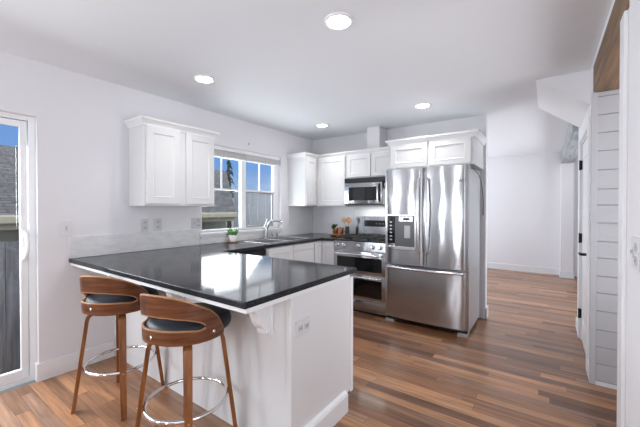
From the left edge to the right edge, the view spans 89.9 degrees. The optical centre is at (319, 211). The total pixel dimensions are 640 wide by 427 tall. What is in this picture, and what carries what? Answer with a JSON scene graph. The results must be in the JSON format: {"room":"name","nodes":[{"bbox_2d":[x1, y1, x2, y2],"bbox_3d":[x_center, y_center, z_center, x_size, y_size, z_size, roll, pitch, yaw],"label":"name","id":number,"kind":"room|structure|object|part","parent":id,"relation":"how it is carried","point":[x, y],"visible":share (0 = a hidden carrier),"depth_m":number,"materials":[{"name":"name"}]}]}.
{"room":"kitchen","nodes":[
{"label":"kitchen","id":0,"kind":"room"},
{"bbox_2d":[0,51,311,362],"bbox_3d":[-2.195,0.081,2.487,0.120,2.440,7.240,0,1,35],"label":"wall","id":1,"kind":"structure","parent":0,"point":[82,134],"depth_m":2.67,"materials":[{"name":"white paint"}]},
{"bbox_2d":[0,111,36,390],"bbox_3d":[-2.709,0.297,1.714,0.167,2.022,1.840,0,1,35],"label":"door","id":2,"kind":"structure","parent":1,"relation":"in","point":[25,124],"depth_m":2.44,"materials":[{"name":"white plastic"}]},
{"bbox_3d":[-2.194,0.262,2.394,0.114,0.240,0.028,0,1,35],"label":"handle","id":3,"kind":"part","parent":2,"relation":"part of","materials":[{"name":"white plastic"}]},
{"bbox_2d":[61,221,71,235],"bbox_3d":[-2.042,0.140,2.585,0.016,0.122,0.075,0,1,35],"label":"light switch","id":4,"kind":"object","parent":1,"relation":"attached to","point":[66,226],"visible":1,"depth_m":2.58,"materials":[{"name":"white plastic"}]},
{"bbox_2d":[34,341,114,381],"bbox_3d":[-2.020,1.232,2.671,0.065,0.135,0.535,0,1,35],"label":"baseboard","id":5,"kind":"structure","parent":1,"relation":"attached to","point":[64,364],"depth_m":2.59,"materials":[{"name":"white paint"}]},
{"bbox_2d":[141,219,148,231],"bbox_3d":[-1.689,0.134,3.090,0.010,0.122,0.075,0,1,35],"label":"wall outlet","id":6,"kind":"object","parent":1,"relation":"attached to","point":[144,222],"visible":1,"depth_m":3.09,"materials":[{"name":"grey plastic"}]},
{"bbox_2d":[154,218,161,230],"bbox_3d":[-1.615,0.133,3.194,0.010,0.122,0.075,0,1,35],"label":"wall outlet","id":7,"kind":"object","parent":1,"relation":"attached to","point":[157,222],"visible":1,"depth_m":3.19,"materials":[{"name":"grey plastic"}]},
{"bbox_2d":[124,115,219,205],"bbox_3d":[-1.429,-0.440,3.175,0.328,0.778,0.815,0,1,35],"label":"upper cabinet","id":8,"kind":"object","parent":1,"relation":"attached to","point":[171,163],"visible":1,"depth_m":2.98,"materials":[{"name":"white paint"}]},
{"bbox_3d":[-1.433,-0.414,2.942,0.023,0.695,0.314,0,1,35],"label":"door","id":9,"kind":"part","parent":8,"relation":"part of","materials":[{"name":"white paint"}]},
{"bbox_3d":[-1.428,-0.795,3.171,0.327,0.066,0.815,0,1,35],"label":"crown","id":10,"kind":"part","parent":8,"relation":"part of","materials":[{"name":"white paint"}]},
{"bbox_3d":[-1.213,-0.417,3.252,0.023,0.695,0.318,0,1,35],"label":"door","id":11,"kind":"part","parent":8,"relation":"part of","materials":[{"name":"white paint"}]},
{"bbox_2d":[68,229,282,258],"bbox_3d":[-1.292,0.286,3.648,0.014,0.178,2.575,0,1,35],"label":"backsplash strip","id":12,"kind":"object","parent":1,"relation":"attached to","point":[91,245],"visible":0.94,"depth_m":3.04,"materials":[{"name":"white tile"}]},
{"bbox_2d":[191,217,200,228],"bbox_3d":[-1.365,0.131,3.542,0.016,0.122,0.120,0,1,35],"label":"wall outlet","id":13,"kind":"object","parent":1,"relation":"attached to","point":[195,222],"visible":1,"depth_m":3.54,"materials":[{"name":"grey plastic"}]},
{"bbox_2d":[201,158,277,231],"bbox_3d":[-1.022,-0.270,4.190,0.055,1.020,1.320,0,1,35],"label":"window","id":14,"kind":"structure","parent":1,"relation":"in","point":[242,190],"depth_m":4.21,"materials":[{"name":"white plastic"}]},
{"bbox_2d":[214,145,280,165],"bbox_3d":[-0.972,-0.713,4.155,0.061,0.131,1.304,0,1,35],"label":"window blind","id":15,"kind":"object","parent":14,"relation":"attached to","point":[219,151],"visible":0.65,"depth_m":4.13,"materials":[{"name":"white paint"}]},
{"bbox_3d":[-0.975,-0.656,4.153,0.044,0.017,1.276,0,1,35],"label":"rail","id":16,"kind":"part","parent":15,"relation":"part of","materials":[{"name":"white paint"}]},
{"bbox_3d":[-0.842,-0.025,4.445,0.021,0.475,0.529,0,1,35],"label":"screen frame","id":17,"kind":"part","parent":14,"relation":"part of","materials":[{"name":"grey"}]},
{"bbox_2d":[199,227,283,238],"bbox_3d":[-0.966,0.271,4.143,0.095,0.060,1.380,0,1,35],"label":"trim","id":18,"kind":"structure","parent":1,"relation":"attached to","point":[275,229],"depth_m":4.05,"materials":[{"name":"white paint"}]},
{"bbox_2d":[0,0,612,157],"bbox_3d":[1.060,-1.199,2.427,5.490,0.120,10.920,0,1,35],"label":"ceiling","id":19,"kind":"structure","parent":0,"point":[277,65],"depth_m":2.34,"materials":[{"name":"white paint"}]},
{"bbox_2d":[193,74,214,82],"bbox_3d":[-0.995,-1.132,2.760,0.176,0.020,0.176,0,1,35],"label":"recessed light","id":20,"kind":"object","parent":19,"relation":"in","point":[202,78],"visible":1,"depth_m":2.73,"materials":[{"name":"white paint"}]},
{"bbox_2d":[316,123,328,126],"bbox_3d":[0.028,-1.146,4.302,0.176,0.020,0.176,0,1,35],"label":"recessed light","id":21,"kind":"object","parent":19,"relation":"in","point":[319,124],"visible":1,"depth_m":4.26,"materials":[{"name":"white paint"}]},
{"bbox_2d":[324,12,353,29],"bbox_3d":[0.112,-1.124,1.910,0.176,0.020,0.176,0,1,35],"label":"recessed light","id":22,"kind":"object","parent":19,"relation":"in","point":[336,20],"visible":1,"depth_m":1.89,"materials":[{"name":"white paint"}]},
{"bbox_2d":[414,102,430,107],"bbox_3d":[1.111,-1.138,3.469,0.176,0.020,0.176,0,1,35],"label":"recessed light","id":23,"kind":"object","parent":19,"relation":"in","point":[424,104],"visible":1,"depth_m":3.44,"materials":[{"name":"white paint"}]},
{"bbox_2d":[561,123,578,163],"bbox_3d":[3.852,-1.028,4.881,0.184,0.263,3.290,0,1,35],"label":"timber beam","id":24,"kind":"structure","parent":19,"relation":"attached to","point":[569,154],"depth_m":4.57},
{"bbox_2d":[0,268,616,426],"bbox_3d":[1.065,1.331,2.458,5.250,0.060,10.700,0,1,35],"label":"floor","id":25,"kind":"structure","parent":0,"point":[523,364],"depth_m":2.46,"materials":[{"name":"brown wood"}]},
{"bbox_2d":[71,275,164,420],"bbox_3d":[-1.379,0.851,2.231,0.440,0.904,0.482,0,1,10],"label":"bar stool","id":26,"kind":"object","parent":25,"relation":"on","point":[104,296],"visible":0.94,"depth_m":2.05,"materials":[{"name":"brown wood"}]},
{"bbox_3d":[-1.519,0.985,2.128,0.216,0.638,0.042,0,1,-35],"label":"leg","id":27,"kind":"part","parent":26,"relation":"part of","materials":[{"name":"brown wood"}]},
{"bbox_3d":[-1.476,0.982,2.361,0.042,0.638,0.216,0,1,-35],"label":"leg","id":28,"kind":"part","parent":26,"relation":"part of","materials":[{"name":"brown wood"}]},
{"bbox_2d":[85,285,158,302],"bbox_3d":[-1.376,0.592,2.243,0.422,0.096,0.452,0,1,10],"label":"seat cushion","id":29,"kind":"object","parent":26,"relation":"on","point":[134,297],"depth_m":2.09,"materials":[{"name":"black leather"}]},
{"bbox_3d":[-1.285,0.985,2.085,0.042,0.638,0.216,0,1,-35],"label":"leg","id":30,"kind":"part","parent":26,"relation":"part of","materials":[{"name":"brown wood"}]},
{"bbox_3d":[-1.243,0.983,2.319,0.216,0.638,0.042,0,1,-35],"label":"leg","id":31,"kind":"part","parent":26,"relation":"part of","materials":[{"name":"brown wood"}]},
{"bbox_2d":[135,293,237,426],"bbox_3d":[-0.731,0.855,1.780,0.440,0.904,0.482,0,1,21],"label":"bar stool","id":32,"kind":"object","parent":25,"relation":"on","point":[170,322],"visible":0.99,"depth_m":1.59,"materials":[{"name":"brown wood"}]},
{"bbox_3d":[-0.888,0.988,1.706,0.216,0.638,0.042,0,1,-24],"label":"leg","id":33,"kind":"part","parent":32,"relation":"part of","materials":[{"name":"brown wood"}]},
{"bbox_3d":[-0.801,0.986,1.927,0.042,0.638,0.216,0,1,-24],"label":"leg","id":34,"kind":"part","parent":32,"relation":"part of","materials":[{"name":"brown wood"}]},
{"bbox_3d":[-0.667,0.989,1.621,0.180,0.638,0.180,0,1,21],"label":"leg","id":35,"kind":"part","parent":32,"relation":"part of","materials":[{"name":"brown wood"}]},
{"bbox_2d":[146,303,230,330],"bbox_3d":[-0.725,0.596,1.792,0.422,0.096,0.452,0,1,21],"label":"seat cushion","id":36,"kind":"object","parent":32,"relation":"on","point":[221,319],"depth_m":1.63,"materials":[{"name":"black leather"}]},
{"bbox_3d":[-0.580,0.987,1.841,0.216,0.638,0.042,0,1,-24],"label":"leg","id":37,"kind":"part","parent":32,"relation":"part of","materials":[{"name":"brown wood"}]},
{"bbox_2d":[71,263,352,426],"bbox_3d":[-0.895,0.860,2.392,2.118,0.884,0.946,0,1,35],"label":"base cabinet","id":38,"kind":"object","parent":25,"relation":"on","point":[279,378],"visible":0.52,"depth_m":1.89,"materials":[{"name":"white paint"}]},
{"bbox_2d":[69,233,356,309],"bbox_3d":[-0.225,0.394,3.351,2.101,0.030,3.317,0,1,35],"label":"countertop","id":39,"kind":"structure","parent":38,"relation":"on","point":[213,272],"depth_m":2.15,"materials":[{"name":"stone"}]},
{"bbox_2d":[263,219,283,238],"bbox_3d":[-0.623,0.235,4.327,0.283,0.269,0.095,0,1,5],"label":"faucet","id":40,"kind":"object","parent":39,"relation":"on","point":[266,226],"visible":0.98,"depth_m":4.30,"materials":[{"name":"silver metal"}]},
{"bbox_3d":[-0.616,0.193,4.307,0.268,0.170,0.043,0,1,9],"label":"spout","id":41,"kind":"part","parent":40,"relation":"part of","materials":[{"name":"silver metal"}]},
{"bbox_2d":[241,236,309,248],"bbox_3d":[-0.546,0.464,4.129,0.452,0.196,0.812,0,1,35],"label":"sink","id":42,"kind":"object","parent":39,"relation":"in","point":[277,239],"visible":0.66,"depth_m":4.18,"materials":[{"name":"silver metal"}]},
{"bbox_3d":[-0.661,0.468,3.967,0.412,0.190,0.374,0,1,35],"label":"bowl","id":43,"kind":"part","parent":42,"relation":"part of","materials":[{"name":"silver metal"}]},
{"bbox_3d":[-0.431,0.465,4.292,0.412,0.190,0.374,0,1,35],"label":"bowl","id":44,"kind":"part","parent":42,"relation":"part of","materials":[{"name":"silver metal"}]},
{"bbox_3d":[0.302,0.354,4.723,0.290,0.024,0.180,0,1,27],"label":"serving tray","id":45,"kind":"object","parent":39,"relation":"on","visible":0},
{"bbox_2d":[334,227,338,233],"bbox_3d":[0.242,0.292,4.724,0.064,0.100,0.077,0,1,-20],"label":"copper cup","id":46,"kind":"object","parent":45,"relation":"on","point":[336,230],"visible":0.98,"depth_m":4.70,"materials":[{"name":"brown metal"}]},
{"bbox_2d":[339,228,343,234],"bbox_3d":[0.313,0.292,4.677,0.064,0.100,0.077,0,1,-10],"label":"copper cup","id":47,"kind":"object","parent":45,"relation":"on","point":[341,230],"visible":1,"depth_m":4.65,"materials":[{"name":"brown metal"}]},
{"bbox_2d":[345,226,349,234],"bbox_3d":[0.399,0.282,4.678,0.064,0.120,0.064,0,1,35],"label":"utensil crock","id":48,"kind":"object","parent":45,"relation":"on","point":[347,229],"visible":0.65,"depth_m":4.65,"materials":[{"name":"grey"}]},
{"bbox_3d":[-1.045,0.369,3.839,0.150,0.009,0.150,0,1,35],"label":"coaster","id":49,"kind":"object","parent":39,"relation":"on","visible":0},
{"bbox_2d":[227,227,238,241],"bbox_3d":[-1.028,0.277,3.845,0.148,0.171,0.152,0,1,-35],"label":"potted succulent","id":50,"kind":"object","parent":49,"relation":"on","point":[232,237],"visible":1,"depth_m":3.80,"materials":[{"name":"white ceramic"}]},
{"bbox_2d":[228,235,236,241],"bbox_3d":[-1.045,0.322,3.838,0.098,0.080,0.098,0,1,35],"label":"pot","id":51,"kind":"object","parent":50,"relation":"attached to","point":[232,238],"depth_m":3.80,"materials":[{"name":"white ceramic"}]},
{"bbox_2d":[296,316,309,337],"bbox_3d":[-0.090,0.625,1.732,0.010,0.085,0.122,0,1,35],"label":"wall outlet","id":52,"kind":"object","parent":38,"relation":"attached to","point":[302,326],"visible":1,"depth_m":1.73,"materials":[{"name":"white plastic"}]},
{"bbox_3d":[0.022,0.876,1.930,0.032,0.860,0.640,0,1,35],"label":"panel","id":53,"kind":"part","parent":38,"relation":"part of","materials":[{"name":"white paint"}]},
{"bbox_3d":[0.014,1.242,1.871,0.027,0.130,0.548,0,1,35],"label":"moulding","id":54,"kind":"part","parent":38,"relation":"part of","materials":[{"name":"white paint"}]},
{"bbox_2d":[234,249,265,256],"bbox_3d":[-0.998,0.859,3.486,0.649,0.865,0.600,0,1,35],"label":"dishwasher","id":55,"kind":"object","parent":25,"relation":"on","point":[258,252],"visible":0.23,"depth_m":3.46,"materials":[{"name":"grey paint"}]},
{"bbox_2d":[264,242,313,262],"bbox_3d":[-0.581,0.850,4.121,0.632,0.872,0.880,0,1,35],"label":"base cabinet","id":56,"kind":"object","parent":25,"relation":"on","point":[300,251],"visible":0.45,"depth_m":3.97,"materials":[{"name":"white paint"}]},
{"bbox_3d":[-0.458,0.796,3.768,0.023,0.745,0.425,0,1,35],"label":"door","id":57,"kind":"part","parent":56,"relation":"part of","materials":[{"name":"white paint"}]},
{"bbox_3d":[-0.209,0.663,4.122,0.020,0.326,0.425,0,1,35],"label":"drawer","id":58,"kind":"part","parent":56,"relation":"part of","materials":[{"name":"white paint"}]},
{"bbox_3d":[-0.209,0.457,4.120,0.020,0.073,0.425,0,1,35],"label":"drawer","id":59,"kind":"part","parent":56,"relation":"part of","materials":[{"name":"white paint"}]},
{"bbox_2d":[312,240,333,264],"bbox_3d":[-0.009,0.844,4.747,0.843,0.872,0.793,0,1,35],"label":"base cabinet","id":60,"kind":"object","parent":25,"relation":"on","point":[323,249],"visible":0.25,"depth_m":4.38,"materials":[{"name":"white paint"}]},
{"bbox_3d":[-0.027,0.798,4.378,0.023,0.730,0.150,0,1,35],"label":"door","id":61,"kind":"part","parent":60,"relation":"part of","materials":[{"name":"white paint"}]},
{"bbox_3d":[0.117,0.798,4.384,0.200,0.730,0.023,0,1,35],"label":"door","id":62,"kind":"part","parent":60,"relation":"part of","materials":[{"name":"white paint"}]},
{"bbox_2d":[333,216,386,316],"bbox_3d":[0.662,0.682,4.297,0.744,1.205,0.715,0,1,35],"label":"gas range","id":63,"kind":"object","parent":25,"relation":"on","point":[364,251],"visible":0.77,"depth_m":4.03,"materials":[{"name":"grey metal"}]},
{"bbox_3d":[0.471,0.545,4.026,0.666,0.022,0.055,0,1,35],"label":"handle","id":64,"kind":"part","parent":63,"relation":"part of","materials":[{"name":"silver metal"}]},
{"bbox_3d":[0.490,0.444,4.053,0.744,0.115,0.028,0,1,35],"label":"control panel","id":65,"kind":"part","parent":63,"relation":"part of","materials":[{"name":"silver metal"}]},
{"bbox_2d":[334,236,384,243],"bbox_3d":[0.675,0.376,4.312,0.744,0.016,0.670,0,1,35],"label":"cooktop","id":66,"kind":"object","parent":63,"relation":"in","point":[349,239],"depth_m":4.11,"materials":[{"name":"black metal"}]},
{"bbox_3d":[0.491,0.651,4.056,0.738,0.280,0.025,0,1,35],"label":"oven door","id":67,"kind":"part","parent":63,"relation":"part of","materials":[{"name":"silver metal"}]},
{"bbox_3d":[0.471,0.825,4.029,0.666,0.022,0.055,0,1,35],"label":"handle","id":68,"kind":"part","parent":63,"relation":"part of","materials":[{"name":"silver metal"}]},
{"bbox_3d":[0.491,0.951,4.059,0.738,0.300,0.025,0,1,35],"label":"oven door","id":69,"kind":"part","parent":63,"relation":"part of","materials":[{"name":"silver metal"}]},
{"bbox_3d":[0.492,1.186,4.062,0.738,0.130,0.022,0,1,35],"label":"drawer","id":70,"kind":"part","parent":63,"relation":"part of","materials":[{"name":"silver metal"}]},
{"bbox_2d":[385,163,479,337],"bbox_3d":[1.302,0.397,3.746,0.896,1.785,0.790,0,1,35],"label":"refrigerator","id":71,"kind":"object","parent":25,"relation":"on","point":[432,214],"visible":1,"depth_m":3.45,"materials":[{"name":"grey metal"}]},
{"bbox_3d":[0.922,0.225,3.622,0.330,0.380,0.024,0,1,35],"label":"dispenser frame","id":72,"kind":"part","parent":71,"relation":"part of","materials":[{"name":"silver metal"}]},
{"bbox_3d":[0.957,0.063,3.645,0.445,1.075,0.084,0,1,35],"label":"door","id":73,"kind":"part","parent":71,"relation":"part of","materials":[{"name":"silver metal"}]},
{"bbox_3d":[1.065,0.052,3.480,0.031,0.830,0.087,0,1,35],"label":"handle","id":74,"kind":"part","parent":71,"relation":"part of","materials":[{"name":"silver metal"}]},
{"bbox_3d":[1.099,0.637,3.461,0.831,0.030,0.087,0,1,35],"label":"handle","id":75,"kind":"part","parent":71,"relation":"part of","materials":[{"name":"silver metal"}]},
{"bbox_3d":[1.134,0.052,3.431,0.031,0.830,0.087,0,1,35],"label":"handle","id":76,"kind":"part","parent":71,"relation":"part of","materials":[{"name":"silver metal"}]},
{"bbox_3d":[1.140,0.918,3.521,0.896,0.597,0.088,0,1,35],"label":"freezer drawer","id":77,"kind":"part","parent":71,"relation":"part of","materials":[{"name":"silver metal"}]},
{"bbox_3d":[1.326,0.065,3.385,0.445,1.075,0.084,0,1,35],"label":"door","id":78,"kind":"part","parent":71,"relation":"part of","materials":[{"name":"silver metal"}]},
{"bbox_2d":[471,168,483,214],"bbox_3d":[1.773,-0.204,3.584,0.029,0.513,0.620,0,1,37],"label":"power cord","id":79,"kind":"object","parent":71,"relation":"attached to","point":[471,168],"visible":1,"depth_m":3.71,"materials":[{"name":"black plastic"}]},
{"bbox_2d":[312,114,487,317],"bbox_3d":[0.961,0.061,4.616,2.573,2.440,0.120,0,1,35],"label":"wall","id":80,"kind":"structure","parent":0,"point":[353,142],"depth_m":4.05,"materials":[{"name":"white paint"}]},
{"bbox_2d":[286,152,357,205],"bbox_3d":[0.028,-0.458,4.788,0.846,0.765,0.663,0,1,35],"label":"upper cabinet","id":81,"kind":"object","parent":80,"relation":"attached to","point":[313,179],"visible":0.97,"depth_m":4.69,"materials":[{"name":"white paint"}]},
{"bbox_3d":[-0.125,-0.435,4.712,0.023,0.690,0.250,0,1,35],"label":"door","id":82,"kind":"part","parent":81,"relation":"part of","materials":[{"name":"white paint"}]},
{"bbox_3d":[-0.066,-0.807,4.651,0.846,0.065,0.335,0,1,35],"label":"crown","id":83,"kind":"part","parent":81,"relation":"part of","materials":[{"name":"white paint"}]},
{"bbox_3d":[0.174,-0.434,4.675,0.445,0.690,0.023,0,1,35],"label":"door","id":84,"kind":"part","parent":81,"relation":"part of","materials":[{"name":"white paint"}]},
{"bbox_2d":[282,206,384,235],"bbox_3d":[0.314,0.148,4.546,1.598,0.437,0.740,0,1,35],"label":"tile backsplash","id":85,"kind":"structure","parent":80,"relation":"attached to","point":[316,218],"depth_m":5.01,"materials":[{"name":"white tile"}]},
{"bbox_2d":[345,176,385,204],"bbox_3d":[0.748,-0.267,4.402,0.760,0.370,0.429,0,1,35],"label":"microwave","id":86,"kind":"object","parent":80,"relation":"attached to","point":[368,190],"visible":0.58,"depth_m":4.29,"materials":[{"name":"silver metal"}]},
{"bbox_3d":[0.583,-0.089,4.333,0.568,0.015,0.024,0,1,35],"label":"trim","id":87,"kind":"part","parent":86,"relation":"part of","materials":[{"name":"silver metal"}]},
{"bbox_3d":[0.892,-0.240,4.111,0.185,0.314,0.027,0,1,35],"label":"control panel","id":88,"kind":"part","parent":86,"relation":"part of","materials":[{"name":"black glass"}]},
{"bbox_2d":[345,146,389,178],"bbox_3d":[0.773,-0.645,4.437,0.765,0.385,0.373,0,1,35],"label":"upper cabinet","id":89,"kind":"object","parent":80,"relation":"attached to","point":[373,162],"visible":0.66,"depth_m":4.32,"materials":[{"name":"white paint"}]},
{"bbox_3d":[0.531,-0.625,4.421,0.365,0.305,0.023,0,1,35],"label":"door","id":90,"kind":"part","parent":89,"relation":"part of","materials":[{"name":"white paint"}]},
{"bbox_3d":[0.656,-0.804,4.318,0.710,0.065,0.045,0,1,35],"label":"crown","id":91,"kind":"part","parent":89,"relation":"part of","materials":[{"name":"white paint"}]},
{"bbox_2d":[367,126,386,148],"bbox_3d":[0.799,-0.979,4.492,0.190,0.353,0.248,0,1,35],"label":"chase","id":92,"kind":"object","parent":89,"relation":"on","point":[377,135],"visible":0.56,"depth_m":4.40,"materials":[{"name":"white paint"}]},
{"bbox_3d":[0.837,-0.623,4.204,0.360,0.305,0.023,0,1,35],"label":"door","id":93,"kind":"part","parent":89,"relation":"part of","materials":[{"name":"white paint"}]},
{"bbox_2d":[385,129,487,169],"bbox_3d":[1.385,-0.670,3.827,1.015,0.345,0.663,0,1,35],"label":"upper cabinet","id":94,"kind":"object","parent":80,"relation":"attached to","point":[467,146],"visible":0.94,"depth_m":3.55,"materials":[{"name":"white paint"}]},
{"bbox_3d":[1.024,-0.643,3.716,0.425,0.268,0.023,0,1,35],"label":"door","id":95,"kind":"part","parent":94,"relation":"part of","materials":[{"name":"white paint"}]},
{"bbox_3d":[1.385,-0.811,3.825,1.015,0.063,0.663,0,1,35],"label":"crown","id":96,"kind":"part","parent":94,"relation":"part of","materials":[{"name":"white paint"}]},
{"bbox_3d":[1.396,-0.640,3.453,0.425,0.268,0.023,0,1,35],"label":"door","id":97,"kind":"part","parent":94,"relation":"part of","materials":[{"name":"white paint"}]},
{"bbox_2d":[483,305,487,318],"bbox_3d":[0.967,1.216,4.622,2.588,0.130,0.150,0,1,35],"label":"baseboard","id":98,"kind":"structure","parent":80,"relation":"attached to","point":[485,310],"depth_m":3.83,"materials":[{"name":"white paint"}]},
{"bbox_2d":[487,152,577,276],"bbox_3d":[4.162,0.041,6.822,5.490,2.440,0.120,0,1,35],"label":"wall","id":99,"kind":"structure","parent":0,"point":[524,191],"depth_m":6.65,"materials":[{"name":"white paint"}]},
{"bbox_2d":[487,262,573,278],"bbox_3d":[3.371,1.193,7.150,3.592,0.130,0.275,0,1,35],"label":"baseboard","id":100,"kind":"structure","parent":99,"relation":"attached to","point":[544,270],"depth_m":6.59,"materials":[{"name":"white paint"}]},
{"bbox_2d":[536,70,590,127],"bbox_3d":[2.303,-1.005,3.074,0.365,0.280,0.940,0,1,35],"label":"soffit","id":101,"kind":"structure","parent":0,"point":[566,97],"depth_m":2.77,"materials":[{"name":"white paint"}]},
{"bbox_2d":[560,163,573,271],"bbox_3d":[4.752,0.179,6.173,0.189,2.175,0.260,0,1,35],"label":"wall","id":102,"kind":"structure","parent":0,"point":[567,169],"depth_m":6.07,"materials":[{"name":"white paint"}]},
{"bbox_2d":[593,89,618,384],"bbox_3d":[2.802,0.196,1.897,1.778,2.155,0.013,0,1,35],"label":"wall","id":103,"kind":"structure","parent":0,"point":[607,198],"depth_m":2.37,"materials":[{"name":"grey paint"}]},
{"bbox_2d":[589,92,597,383],"bbox_3d":[2.062,0.206,2.418,0.036,2.190,0.026,0,1,35],"label":"trim","id":104,"kind":"structure","parent":103,"relation":"attached to","point":[594,96],"depth_m":2.41,"materials":[{"name":"grey paint"}]},
{"bbox_2d":[596,381,616,389],"bbox_3d":[2.796,1.292,1.896,1.776,0.028,0.012,0,1,35],"label":"baseboard","id":105,"kind":"structure","parent":103,"relation":"attached to","point":[599,383],"depth_m":2.37,"materials":[{"name":"white paint"}]},
{"bbox_2d":[577,0,639,426],"bbox_3d":[0.818,0.099,0.539,0.150,2.440,7.300,0,1,35],"label":"wall","id":106,"kind":"structure","parent":0,"point":[632,387],"depth_m":1.30,"materials":[{"name":"white paint"}]},
{"bbox_2d":[578,138,586,353],"bbox_3d":[2.424,0.312,2.952,0.097,1.946,0.692,0,1,35],"label":"door","id":107,"kind":"structure","parent":106,"relation":"in","point":[582,164],"depth_m":3.02,"materials":[{"name":"white paint"}]},
{"bbox_3d":[2.430,0.787,2.946,0.007,0.620,0.480,0,1,35],"label":"panel","id":108,"kind":"part","parent":107,"relation":"part of","materials":[{"name":"white paint"}]},
{"bbox_3d":[2.430,-0.118,2.937,0.007,0.830,0.480,0,1,35],"label":"panel","id":109,"kind":"part","parent":107,"relation":"part of","materials":[{"name":"white paint"}]},
{"bbox_2d":[576,317,588,379],"bbox_3d":[2.461,1.241,3.012,0.013,0.110,1.383,0,1,35],"label":"baseboard","id":110,"kind":"structure","parent":106,"relation":"attached to","point":[576,317],"depth_m":2.54,"materials":[{"name":"white paint"}]},
{"bbox_2d":[578,116,590,371],"bbox_3d":[2.472,0.267,2.917,0.134,2.060,0.930,0,1,35],"label":"trim","id":111,"kind":"structure","parent":106,"relation":"attached to","point":[586,132],"depth_m":2.63,"materials":[{"name":"white paint"}]},
{"bbox_2d":[594,0,614,62],"bbox_3d":[1.755,-1.107,1.853,0.150,0.052,1.285,0,1,35],"label":"trim","id":112,"kind":"structure","parent":106,"relation":"attached to","point":[613,1],"depth_m":1.93,"materials":[{"name":"white paint"}]},
{"bbox_2d":[593,0,629,91],"bbox_3d":[1.746,-0.980,1.845,0.154,0.199,1.250,0,1,35],"label":"timber beam","id":113,"kind":"structure","parent":106,"relation":"on","point":[606,69],"depth_m":1.90,"materials":[{"name":"brown wood"}]},
{"bbox_2d":[617,10,628,426],"bbox_3d":[1.353,0.221,1.436,0.015,2.180,0.100,0,1,35],"label":"trim","id":114,"kind":"structure","parent":106,"relation":"attached to","point":[624,23],"depth_m":1.40,"materials":[{"name":"white paint"}]},
{"bbox_2d":[629,236,639,271],"bbox_3d":[1.214,0.163,1.240,0.016,0.122,0.120,0,1,35],"label":"light switch","id":115,"kind":"object","parent":106,"relation":"attached to","point":[635,242],"visible":1,"depth_m":1.22,"materials":[{"name":"white plastic"}]},
{"label":"outside","id":116,"kind":"structure","parent":0,"visible":0},
{"bbox_2d":[0,221,265,393],"bbox_3d":[-9.530,1.506,18.104,29.880,0.300,38.000,0,1,35],"label":"ground","id":117,"kind":"structure","parent":116,"point":[32,381],"depth_m":2.76,"materials":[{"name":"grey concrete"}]},
{"bbox_2d":[0,228,219,374],"bbox_3d":[-1.708,0.871,4.670,0.062,1.220,13.112,0,1,35],"label":"fence","id":118,"kind":"object","parent":117,"relation":"on","point":[9,251],"visible":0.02,"depth_m":2.97,"materials":[{"name":"grey wood"}]},
{"bbox_2d":[0,145,237,241],"bbox_3d":[-9.914,-0.166,6.967,10.100,3.250,19.400,0,1,35],"label":"house","id":119,"kind":"structure","parent":117,"relation":"on","point":[223,210],"depth_m":7.67,"materials":[{"name":"concrete"}]},
{"bbox_2d":[226,160,234,227],"bbox_3d":[-5.989,-1.032,21.209,0.991,4.718,1.037,0,1,35],"label":"conifer","id":120,"kind":"object","parent":117,"relation":"on","point":[229,223],"visible":0.52,"depth_m":21.12,"materials":[{"name":"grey plant"}]},
{"bbox_2d":[233,192,270,227],"bbox_3d":[-0.881,0.344,12.409,4.800,2.130,0.070,0,1,-7],"label":"fence","id":121,"kind":"object","parent":117,"relation":"on","point":[253,217],"visible":0.1,"depth_m":12.20,"materials":[{"name":"grey wood"}]}
]}

